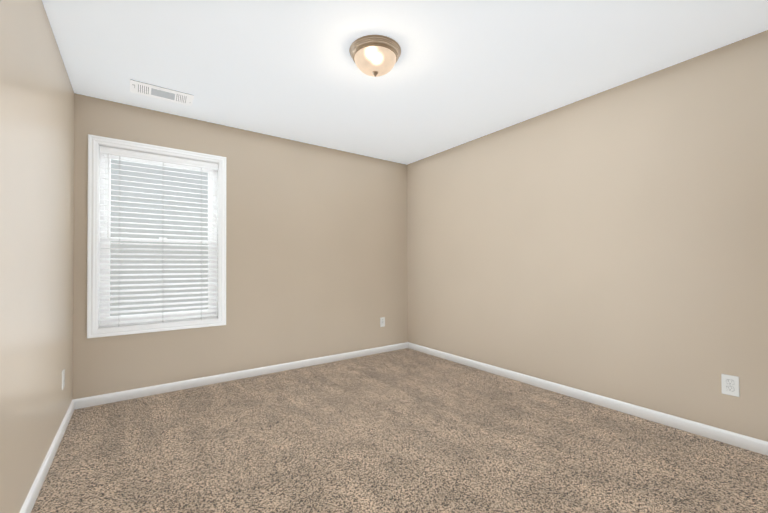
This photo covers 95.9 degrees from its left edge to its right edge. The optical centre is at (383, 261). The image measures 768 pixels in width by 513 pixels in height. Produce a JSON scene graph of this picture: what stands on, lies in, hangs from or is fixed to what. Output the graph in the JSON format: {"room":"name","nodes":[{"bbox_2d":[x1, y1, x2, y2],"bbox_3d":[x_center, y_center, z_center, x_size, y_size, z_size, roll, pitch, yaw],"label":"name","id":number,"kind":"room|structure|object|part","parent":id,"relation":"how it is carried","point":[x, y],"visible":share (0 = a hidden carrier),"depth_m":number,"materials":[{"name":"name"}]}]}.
{"room":"empty bedroom","nodes":[
{"label":"empty bedroom","id":0,"kind":"room"},
{"bbox_2d":[0,0,73,512],"bbox_3d":[-1.233,-0.109,0.916,0.160,2.440,4.523,0,-1,-36],"label":"wall","id":1,"kind":"structure","parent":0,"point":[36,202],"depth_m":1.61,"materials":[{"name":"beige paint"}]},
{"bbox_2d":[19,399,78,512],"bbox_3d":[-1.158,1.073,0.953,0.013,0.075,4.203,0,-1,-36],"label":"baseboard","id":2,"kind":"structure","parent":1,"relation":"attached to","point":[28,505],"depth_m":1.84,"materials":[{"name":"white paint"}]},
{"bbox_2d":[62,369,64,389],"bbox_3d":[-2.128,0.781,2.297,0.011,0.118,0.072,0,-1,-36],"label":"electrical outlet","id":3,"kind":"object","parent":1,"relation":"attached to","point":[63,378],"visible":0.98,"depth_m":2.29,"materials":[{"name":"white plastic"}]},
{"bbox_2d":[72,93,407,399],"bbox_3d":[-1.088,-0.078,3.707,3.335,2.440,0.160,0,-1,-36],"label":"wall","id":4,"kind":"structure","parent":0,"point":[316,251],"depth_m":3.56,"materials":[{"name":"beige paint"}]},
{"bbox_2d":[87,134,225,337],"bbox_3d":[-1.959,-0.196,3.068,1.008,1.599,0.174,0,-1,-36],"label":"window","id":5,"kind":"structure","parent":4,"relation":"in","point":[102,153],"depth_m":2.98,"materials":[{"name":"white paint"}]},
{"bbox_3d":[-1.998,-0.534,3.124,0.816,0.733,0.026,0,-1,-36],"label":"sash","id":6,"kind":"part","parent":5,"relation":"part of","materials":[{"name":"white plastic"}]},
{"bbox_3d":[-1.974,0.148,3.087,0.816,0.722,0.038,0,-1,-36],"label":"sash","id":7,"kind":"part","parent":5,"relation":"part of","materials":[{"name":"white plastic"}]},
{"bbox_2d":[79,342,406,408],"bbox_3d":[-1.035,1.103,3.622,3.270,0.075,0.014,0,-1,-36],"label":"baseboard","id":8,"kind":"structure","parent":4,"relation":"attached to","point":[96,400],"depth_m":3.26,"materials":[{"name":"white paint"}]},
{"bbox_2d":[380,317,384,326],"bbox_3d":[-0.018,0.764,4.364,0.070,0.116,0.011,0,-1,-36],"label":"electrical outlet","id":9,"kind":"object","parent":4,"relation":"attached to","point":[382,321],"visible":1,"depth_m":4.36,"materials":[{"name":"white plastic"}]},
{"bbox_2d":[31,348,767,512],"bbox_3d":[0.191,1.167,1.922,3.655,0.100,4.523,0,-1,-36],"label":"floor","id":10,"kind":"structure","parent":0,"point":[406,430],"depth_m":2.02,"materials":[{"name":"carpet"}]},
{"bbox_2d":[42,0,767,164],"bbox_3d":[0.180,-1.383,1.951,3.655,0.120,4.523,0,-1,-36],"label":"ceiling","id":11,"kind":"structure","parent":0,"point":[462,72],"depth_m":2.23,"materials":[{"name":"white paint"}]},
{"bbox_2d":[130,79,193,105],"bbox_3d":[-1.696,-1.285,2.654,0.406,0.044,0.125,0,-1,-36],"label":"ceiling vent","id":12,"kind":"object","parent":11,"relation":"in","point":[146,89],"visible":1,"depth_m":2.64,"materials":[{"name":"white metal"}]},
{"bbox_3d":[-1.694,-1.282,2.655,0.152,0.025,0.064,0,-1,-36],"label":"panel","id":13,"kind":"part","parent":12,"relation":"part of","materials":[{"name":"white metal"}]},
{"bbox_2d":[349,35,400,76],"bbox_3d":[-0.055,-1.241,2.179,0.327,0.156,0.327,0,-1,-36],"label":"ceiling light fixture","id":14,"kind":"object","parent":11,"relation":"attached to","point":[375,55],"visible":1,"depth_m":2.09,"materials":[{"name":"white glass"}]},
{"bbox_3d":[-0.055,-1.232,2.179,0.265,0.086,0.265,0,-1,-36],"label":"lamp shade","id":15,"kind":"part","parent":14,"relation":"part of","materials":[{"name":"white glass"}]},
{"bbox_2d":[407,30,767,441],"bbox_3d":[1.604,-0.097,2.957,0.160,2.440,4.523,0,-1,-36],"label":"wall","id":16,"kind":"structure","parent":0,"point":[612,243],"depth_m":2.58,"materials":[{"name":"beige paint"}]},
{"bbox_2d":[407,342,767,455],"bbox_3d":[1.539,1.085,2.893,0.013,0.075,4.203,0,-1,-36],"label":"baseboard","id":17,"kind":"structure","parent":16,"relation":"attached to","point":[734,439],"depth_m":2.57,"materials":[{"name":"white paint"}]},
{"bbox_2d":[721,374,739,396],"bbox_3d":[2.109,0.754,2.108,0.011,0.122,0.078,0,-1,-36],"label":"electrical outlet","id":18,"kind":"object","parent":16,"relation":"attached to","point":[730,384],"visible":1,"depth_m":2.10,"materials":[{"name":"white plastic"}]}
]}

